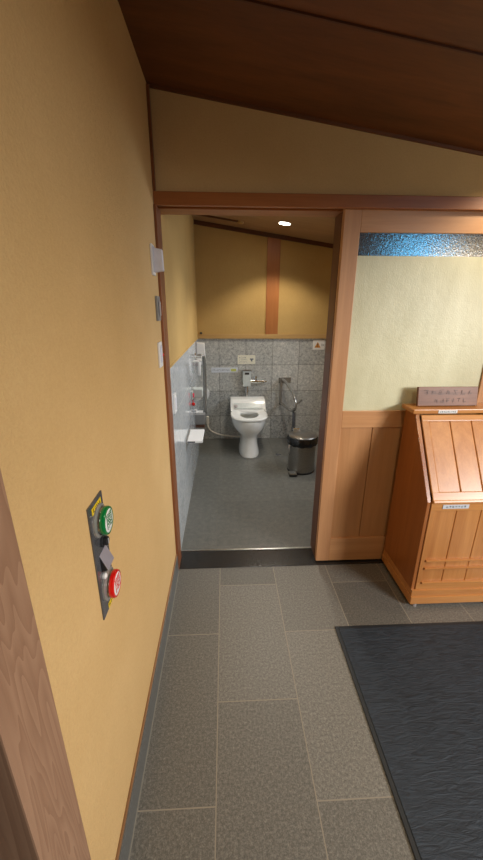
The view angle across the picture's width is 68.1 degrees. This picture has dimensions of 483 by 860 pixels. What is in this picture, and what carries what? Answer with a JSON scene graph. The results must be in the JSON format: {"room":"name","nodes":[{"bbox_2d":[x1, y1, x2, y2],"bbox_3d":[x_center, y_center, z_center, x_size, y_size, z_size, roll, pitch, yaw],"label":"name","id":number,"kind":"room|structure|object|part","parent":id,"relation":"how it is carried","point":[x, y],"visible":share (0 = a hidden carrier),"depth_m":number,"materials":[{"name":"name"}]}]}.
{"room":"entrance hall","nodes":[
{"label":"entrance hall","id":0,"kind":"room"},
{"bbox_2d":[0,0,197,859],"bbox_3d":[-0.465,-0.431,2.292,0.100,2.407,3.767,-1,19,-2],"label":"wall","id":1,"kind":"structure","parent":0,"point":[83,410],"depth_m":0.80,"materials":[{"name":"paint"}]},
{"bbox_2d":[0,469,90,859],"bbox_3d":[-0.375,0.185,0.462,0.106,2.407,0.120,-1,19,-2],"label":"door frame","id":2,"kind":"structure","parent":1,"relation":"attached to","point":[40,816],"depth_m":0.54,"materials":[{"name":"brown wood"}]},
{"bbox_2d":[86,490,120,619],"bbox_3d":[-0.331,0.309,0.881,0.029,0.312,0.094,-1,19,-2],"label":"panel","id":3,"kind":"object","parent":1,"relation":"attached to","point":[99,515],"visible":1,"depth_m":0.86,"materials":[{"name":"metal"}]},
{"bbox_2d":[100,535,109,547],"bbox_3d":[-0.333,0.271,0.875,0.016,0.032,0.032,-1,19,-2],"label":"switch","id":4,"kind":"object","parent":3,"relation":"attached to","point":[104,540],"depth_m":0.87,"materials":[{"name":"plastic"}]},
{"bbox_2d":[99,545,113,571],"bbox_3d":[-0.332,0.317,0.883,0.018,0.048,0.046,-1,19,-2],"label":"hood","id":5,"kind":"object","parent":3,"relation":"attached to","point":[106,558],"depth_m":0.87,"materials":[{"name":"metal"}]},
{"bbox_2d":[115,554,176,859],"bbox_3d":[-0.361,0.972,1.512,0.007,0.014,1.367,-1,19,-2],"label":"trim","id":6,"kind":"structure","parent":1,"relation":"attached to","point":[158,647],"depth_m":1.24,"materials":[{"name":"brown wood"}]},
{"bbox_2d":[119,556,178,859],"bbox_3d":[-0.360,1.033,1.533,0.010,0.116,1.367,-1,19,-2],"label":"baseboard","id":7,"kind":"structure","parent":1,"relation":"attached to","point":[129,826],"depth_m":1.28,"materials":[{"name":"grey stone"}]},
{"bbox_2d":[128,573,178,859],"bbox_3d":[-0.353,1.087,1.551,0.004,0.003,1.367,-1,19,-2],"label":"trim","id":8,"kind":"structure","parent":1,"relation":"attached to","point":[178,573],"depth_m":1.33,"materials":[{"name":"tile"}]},
{"bbox_2d":[150,243,163,275],"bbox_3d":[-0.361,-0.732,1.538,0.048,0.122,0.059,-1,19,-2],"label":"wall box","id":9,"kind":"object","parent":1,"relation":"attached to","point":[157,262],"visible":1,"depth_m":1.52,"materials":[{"name":"white plastic"}]},
{"bbox_3d":[-0.381,-0.731,1.537,0.008,0.122,0.059,-1,19,-2],"label":"mounting plate","id":10,"kind":"part","parent":9,"relation":"part of","materials":[{"name":"white plastic"}]},
{"bbox_2d":[155,296,161,320],"bbox_3d":[-0.379,-0.556,1.635,0.018,0.107,0.065,-1,19,-2],"label":"light switch","id":11,"kind":"object","parent":1,"relation":"attached to","point":[157,298],"visible":1,"depth_m":1.61,"materials":[{"name":"grey plastic"}]},
{"bbox_2d":[157,341,163,367],"bbox_3d":[-0.379,-0.356,1.687,0.017,0.116,0.075,-1,19,-2],"label":"light switch","id":12,"kind":"object","parent":1,"relation":"attached to","point":[159,344],"visible":1,"depth_m":1.67,"materials":[{"name":"white plastic"}]},
{"bbox_2d":[146,83,180,567],"bbox_3d":[-0.389,-0.289,1.878,0.012,2.392,0.125,-1,19,-2],"label":"trim","id":13,"kind":"structure","parent":1,"relation":"attached to","point":[157,214],"depth_m":1.82,"materials":[{"name":"brown wood"}]},
{"bbox_2d":[170,338,197,367],"bbox_3d":[-0.448,-0.693,3.017,0.003,0.012,2.194,-1,19,-2],"label":"trim","id":14,"kind":"structure","parent":1,"relation":"attached to","point":[178,358],"depth_m":2.47,"materials":[{"name":"paint"}]},
{"bbox_2d":[170,339,200,547],"bbox_3d":[-0.501,-0.114,3.218,0.100,1.215,2.212,-1,19,-2],"label":"wall tiles","id":15,"kind":"structure","parent":1,"relation":"attached to","point":[184,373],"depth_m":2.67,"materials":[{"name":"tile"}]},
{"bbox_2d":[173,393,176,413],"bbox_3d":[-0.399,-0.162,2.155,0.013,0.115,0.070,-1,19,-2],"label":"light switch","id":16,"kind":"object","parent":15,"relation":"attached to","point":[174,394],"visible":1,"depth_m":2.13,"materials":[{"name":"white plastic"}]},
{"bbox_2d":[191,390,194,405],"bbox_3d":[-0.440,-0.286,3.252,0.034,0.140,0.060,-1,19,-2],"label":"cord","id":17,"kind":"object","parent":15,"relation":"attached to","point":[192,393],"visible":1,"depth_m":3.22,"materials":[{"name":"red plastic"}]},
{"bbox_2d":[192,385,202,400],"bbox_3d":[-0.414,-0.348,3.380,0.094,0.133,0.160,-1,19,-2],"label":"wall dispenser","id":18,"kind":"object","parent":15,"relation":"attached to","point":[198,391],"visible":0.82,"depth_m":3.34,"materials":[{"name":"grey plastic"}]},
{"bbox_2d":[195,359,200,375],"bbox_3d":[-0.447,-0.651,3.678,0.062,0.180,0.040,-1,19,-2],"label":"wall holder","id":19,"kind":"object","parent":15,"relation":"attached to","point":[198,364],"visible":0.8,"depth_m":3.66,"materials":[{"name":"grey plastic"}]},
{"bbox_2d":[195,412,205,427],"bbox_3d":[-0.423,-0.103,3.695,0.098,0.139,0.100,-1,19,-2],"label":"wall box","id":20,"kind":"object","parent":15,"relation":"attached to","point":[200,418],"visible":0.94,"depth_m":3.65,"materials":[{"name":"grey plastic"}]},
{"bbox_2d":[195,353,206,415],"bbox_3d":[-0.433,-0.459,3.891,0.108,0.766,0.176,-1,19,-2],"label":"grab bar","id":21,"kind":"object","parent":15,"relation":"attached to","point":[202,355],"visible":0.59,"depth_m":3.90,"materials":[{"name":"metal"}]},
{"bbox_2d":[196,341,205,364],"bbox_3d":[-0.440,-0.837,3.901,0.098,0.248,0.120,-1,19,-2],"label":"wall dispenser","id":22,"kind":"object","parent":15,"relation":"attached to","point":[200,347],"visible":0.58,"depth_m":3.84,"materials":[{"name":"white plastic"}]},
{"bbox_2d":[186,429,204,443],"bbox_3d":[-0.371,0.052,2.897,0.128,0.037,0.294,-1,19,-2],"label":"shelf","id":23,"kind":"object","parent":1,"relation":"attached to","point":[194,435],"visible":1,"depth_m":2.86,"materials":[{"name":"white plastic"}]},
{"bbox_2d":[193,356,201,361],"bbox_3d":[-0.427,-0.692,3.475,0.085,0.043,0.140,-1,19,-2],"label":"shelf","id":24,"kind":"object","parent":1,"relation":"attached to","point":[194,356],"visible":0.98,"depth_m":3.42,"materials":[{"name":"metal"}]},
{"bbox_2d":[194,409,202,412],"bbox_3d":[-0.420,-0.186,3.487,0.088,0.026,0.080,-1,19,-2],"label":"shelf","id":25,"kind":"object","parent":1,"relation":"attached to","point":[195,410],"visible":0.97,"depth_m":3.48,"materials":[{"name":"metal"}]},
{"bbox_2d":[198,215,237,221],"bbox_3d":[-0.258,-2.044,3.435,0.450,0.076,0.030,-1,19,-2],"label":"trim","id":26,"kind":"structure","parent":1,"relation":"attached to","point":[209,216],"depth_m":3.43,"materials":[{"name":"brown wood"}]},
{"bbox_2d":[181,437,318,549],"bbox_3d":[0.575,0.484,3.481,2.060,0.080,2.192,-1,19,-2],"label":"floor","id":27,"kind":"structure","parent":0,"point":[237,501],"depth_m":3.03,"materials":[{"name":"tile"}]},
{"bbox_2d":[230,396,267,458],"bbox_3d":[0.081,-0.046,4.075,0.408,0.544,0.630,-1,19,-2],"label":"toilet","id":28,"kind":"object","parent":27,"relation":"on","point":[249,415],"visible":1,"depth_m":3.91,"materials":[{"name":"white ceramic"}]},
{"bbox_3d":[0.077,-0.277,4.109,0.330,0.055,0.055,-1,19,-2],"label":"panel","id":29,"kind":"part","parent":28,"relation":"part of","materials":[{"name":"grey plastic"}]},
{"bbox_3d":[0.081,0.019,4.095,0.392,0.408,0.625,-1,19,-2],"label":"bowl","id":30,"kind":"part","parent":28,"relation":"part of","materials":[{"name":"white ceramic"}]},
{"bbox_3d":[0.085,-0.165,3.953,0.408,0.025,0.457,-1,19,-2],"label":"seat","id":31,"kind":"part","parent":28,"relation":"part of","materials":[{"name":"white plastic"}]},
{"bbox_2d":[287,427,317,476],"bbox_3d":[0.598,0.211,3.533,0.301,0.405,0.320,-1,19,-2],"label":"pedal bin","id":32,"kind":"object","parent":27,"relation":"on","point":[302,443],"visible":1,"depth_m":3.45,"materials":[{"name":"metal"}]},
{"bbox_3d":[0.598,0.043,3.488,0.274,0.026,0.274,-1,19,-2],"label":"lid","id":33,"kind":"part","parent":32,"relation":"part of","materials":[{"name":"metal"}]},
{"bbox_2d":[194,224,332,333],"bbox_3d":[0.529,-1.642,3.974,2.260,1.206,0.100,-1,19,-2],"label":"wall","id":34,"kind":"structure","parent":0,"point":[231,266],"depth_m":3.92,"materials":[{"name":"paint"}]},
{"bbox_2d":[197,334,325,338],"bbox_3d":[0.530,-1.075,4.102,2.060,0.050,0.018,-1,19,-2],"label":"trim","id":35,"kind":"structure","parent":34,"relation":"attached to","point":[200,336],"depth_m":4.08,"materials":[{"name":"brown wood"}]},
{"bbox_2d":[198,339,325,438],"bbox_3d":[0.526,-0.494,4.360,2.260,1.215,0.100,-1,19,-2],"label":"wall tiles","id":36,"kind":"structure","parent":34,"relation":"attached to","point":[296,359],"depth_m":4.27,"materials":[{"name":"tile"}]},
{"bbox_2d":[206,416,239,436],"bbox_3d":[-0.206,-0.035,4.355,0.464,0.248,0.045,4,19,11],"label":"cord","id":37,"kind":"object","parent":36,"relation":"attached to","point":[207,417],"visible":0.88,"depth_m":4.38,"materials":[{"name":"white plastic"}]},
{"bbox_2d":[211,367,237,372],"bbox_3d":[-0.200,-0.705,4.200,0.312,0.060,0.004,-1,19,-2],"label":"wall sign","id":38,"kind":"object","parent":36,"relation":"attached to","point":[219,369],"visible":1,"depth_m":4.20,"materials":[{"name":"grey plastic"}]},
{"bbox_2d":[238,355,254,363],"bbox_3d":[0.059,-0.822,4.173,0.206,0.103,0.004,-1,19,-2],"label":"wall sign","id":39,"kind":"object","parent":36,"relation":"attached to","point":[242,359],"visible":1,"depth_m":4.17,"materials":[{"name":"beige plastic"}]},
{"bbox_2d":[241,369,266,395],"bbox_3d":[0.145,-0.558,4.218,0.302,0.320,0.094,-1,19,-2],"label":"valve","id":40,"kind":"object","parent":36,"relation":"attached to","point":[247,381],"visible":1,"depth_m":4.18,"materials":[{"name":"grey metal"}]},
{"bbox_2d":[279,377,301,430],"bbox_3d":[0.536,-0.159,4.067,0.157,0.765,0.668,-1,19,-2],"label":"grab rail","id":41,"kind":"object","parent":36,"relation":"attached to","point":[286,380],"visible":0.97,"depth_m":3.98,"materials":[{"name":"metal"}]},
{"bbox_3d":[0.524,-0.367,3.984,0.054,0.316,0.645,-2,19,-7],"label":"rail","id":42,"kind":"part","parent":41,"relation":"part of","materials":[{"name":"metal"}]},
{"bbox_3d":[0.555,0.043,3.864,0.034,0.488,0.034,-1,19,-2],"label":"support leg","id":43,"kind":"part","parent":41,"relation":"part of","materials":[{"name":"metal"}]},
{"bbox_2d":[313,340,324,349],"bbox_3d":[0.898,-0.990,4.155,0.138,0.112,0.005,-1,19,-2],"label":"wall sign","id":44,"kind":"object","parent":36,"relation":"attached to","point":[317,344],"visible":1,"depth_m":4.16,"materials":[{"name":"white plastic"}]},
{"bbox_2d":[193,220,332,247],"bbox_3d":[0.533,-2.022,3.783,2.060,0.335,0.020,-1,19,-2],"label":"trim","id":45,"kind":"structure","parent":34,"relation":"attached to","point":[196,222],"depth_m":3.75,"materials":[{"name":"brown wood"}]},
{"bbox_2d":[265,237,280,333],"bbox_3d":[0.345,-1.567,3.931,0.140,0.992,0.012,-1,19,-2],"label":"trim","id":46,"kind":"structure","parent":34,"relation":"attached to","point":[274,244],"depth_m":3.92,"materials":[{"name":"brown wood"}]},
{"bbox_2d":[118,0,482,243],"bbox_3d":[0.652,-1.055,0.739,3.010,0.490,6.612,-1,19,-2],"label":"ceiling","id":47,"kind":"structure","parent":0,"point":[234,50],"depth_m":1.21,"materials":[{"name":"brown wood"}]},
{"bbox_2d":[278,221,290,225],"bbox_3d":[0.396,-1.896,3.278,0.123,0.023,0.124,-1,19,-2],"label":"recessed light","id":48,"kind":"object","parent":47,"relation":"in","point":[279,222],"visible":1,"depth_m":3.26,"materials":[{"name":"white plastic"}]},
{"bbox_2d":[235,0,482,57],"bbox_3d":[0.837,-1.107,1.074,2.410,0.361,0.007,-1,19,-2],"label":"trim","id":49,"kind":"structure","parent":47,"relation":"attached to","point":[253,2],"depth_m":1.03,"materials":[{"name":"brown wood"}]},
{"bbox_2d":[130,563,482,859],"bbox_3d":[0.698,1.534,0.360,2.810,0.080,4.043,-1,19,-2],"label":"floor","id":50,"kind":"structure","parent":0,"point":[262,746],"depth_m":1.39,"materials":[{"name":"tile"}]},
{"bbox_2d":[335,621,482,859],"bbox_3d":[0.996,1.246,1.080,0.976,0.007,1.594,-1,19,-2],"label":"floor mat","id":51,"kind":"object","parent":50,"relation":"on","point":[419,687],"visible":1,"depth_m":1.40,"materials":[{"name":"rubber"}]},
{"bbox_2d":[382,403,482,606],"bbox_3d":[1.138,0.406,1.959,0.500,1.043,0.375,-1,19,-2],"label":"base cabinet","id":52,"kind":"object","parent":50,"relation":"on","point":[433,551],"visible":1,"depth_m":1.85,"materials":[{"name":"brown wood"}]},
{"bbox_3d":[0.916,0.404,1.952,0.020,0.990,0.343,-1,19,-2],"label":"panel","id":53,"kind":"part","parent":52,"relation":"part of","materials":[{"name":"brown wood"}]},
{"bbox_2d":[416,386,477,405],"bbox_3d":[1.094,-0.180,1.901,0.324,0.102,0.034,-1,19,-2],"label":"wooden plaque","id":54,"kind":"object","parent":52,"relation":"on","point":[426,396],"visible":1,"depth_m":1.89,"materials":[{"name":"brown wood"}]},
{"bbox_3d":[1.144,0.831,1.929,0.424,0.045,0.019,-1,19,-2],"label":"frame rail","id":55,"kind":"part","parent":52,"relation":"part of","materials":[{"name":"brown wood"}]},
{"bbox_3d":[1.130,0.349,2.117,0.424,0.990,0.014,-1,19,-2],"label":"panel","id":56,"kind":"part","parent":52,"relation":"part of","materials":[{"name":"brown wood"}]},
{"bbox_3d":[1.137,-0.061,1.861,0.416,0.037,0.034,-1,19,-2],"label":"flap rail","id":57,"kind":"part","parent":52,"relation":"part of","materials":[{"name":"brown wood"}]},
{"bbox_3d":[1.144,0.811,1.912,0.374,0.010,0.015,-1,19,-2],"label":"moulding","id":58,"kind":"part","parent":52,"relation":"part of","materials":[{"name":"brown wood"}]},
{"bbox_3d":[1.145,0.724,1.882,0.374,0.010,0.015,-1,19,-2],"label":"moulding","id":59,"kind":"part","parent":52,"relation":"part of","materials":[{"name":"brown wood"}]},
{"bbox_3d":[1.145,0.679,1.867,0.374,0.010,0.015,-1,19,-2],"label":"moulding","id":60,"kind":"part","parent":52,"relation":"part of","materials":[{"name":"brown wood"}]},
{"bbox_3d":[1.145,0.375,1.776,0.424,0.046,0.019,-1,19,-2],"label":"frame rail","id":61,"kind":"part","parent":52,"relation":"part of","materials":[{"name":"brown wood"}]},
{"bbox_3d":[1.145,0.327,1.772,0.416,0.046,0.039,-1,19,-2],"label":"flap rail","id":62,"kind":"part","parent":52,"relation":"part of","materials":[{"name":"brown wood"}]},
{"bbox_2d":[150,88,482,196],"bbox_3d":[0.806,-0.322,1.980,2.410,2.407,0.158,-1,19,-2],"label":"wall","id":63,"kind":"structure","parent":0,"point":[200,145],"depth_m":1.57,"materials":[{"name":"paint"}]},
{"bbox_2d":[181,547,310,551],"bbox_3d":[0.799,0.830,2.444,2.410,0.088,0.012,-1,19,-2],"label":"trim","id":64,"kind":"structure","parent":63,"relation":"attached to","point":[277,547],"depth_m":2.40,"materials":[{"name":"metal"}]},
{"bbox_2d":[179,548,383,568],"bbox_3d":[0.803,0.860,2.361,2.410,0.084,0.165,-1,19,-2],"label":"trim","id":65,"kind":"structure","parent":63,"relation":"attached to","point":[303,556],"depth_m":2.30,"materials":[{"name":"black stone"}]},
{"bbox_2d":[149,83,482,155],"bbox_3d":[0.819,-1.266,1.574,2.398,0.355,0.010,-1,19,-2],"label":"trim","id":66,"kind":"structure","parent":63,"relation":"attached to","point":[153,86],"depth_m":1.52,"materials":[{"name":"brown wood"}]},
{"bbox_2d":[153,191,482,216],"bbox_3d":[0.809,-1.070,1.721,2.410,0.054,0.192,-1,19,-2],"label":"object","id":67,"kind":"structure","parent":63,"relation":"attached to","point":[167,202],"depth_m":1.62,"materials":[{"name":"brown wood"}]},
{"bbox_2d":[310,212,342,555],"bbox_3d":[0.512,-0.127,2.070,0.075,1.966,0.115,-1,19,-2],"label":"trim","id":68,"kind":"structure","parent":63,"relation":"attached to","point":[338,220],"depth_m":1.99,"materials":[{"name":"brown wood"}]},
{"bbox_2d":[315,209,482,560],"bbox_3d":[0.931,-0.116,1.997,0.913,1.983,0.036,-1,19,-2],"label":"door","id":69,"kind":"structure","parent":63,"relation":"in","point":[408,315],"depth_m":1.87,"materials":[{"name":"brown wood"}]},
{"bbox_3d":[0.928,0.746,2.287,0.749,0.164,0.034,-1,19,-2],"label":"rail","id":70,"kind":"part","parent":69,"relation":"part of","materials":[{"name":"brown wood"}]},
{"bbox_3d":[0.930,-0.067,2.013,0.749,0.097,0.034,-1,19,-2],"label":"rail","id":71,"kind":"part","parent":69,"relation":"part of","materials":[{"name":"brown wood"}]},
{"bbox_3d":[0.932,-0.477,1.870,0.755,0.782,0.006,-1,19,-2],"label":"frosted pane","id":72,"kind":"part","parent":69,"relation":"part of","materials":[{"name":"beige glass"}]},
{"bbox_3d":[0.933,-0.895,1.732,0.755,0.103,0.006,-1,19,-2],"label":"pane","id":73,"kind":"part","parent":69,"relation":"part of","materials":[{"name":"blue glass"}]},
{"bbox_3d":[0.933,-1.000,1.700,0.749,0.119,0.034,-1,19,-2],"label":"rail","id":74,"kind":"part","parent":69,"relation":"part of","materials":[{"name":"brown wood"}]}
]}

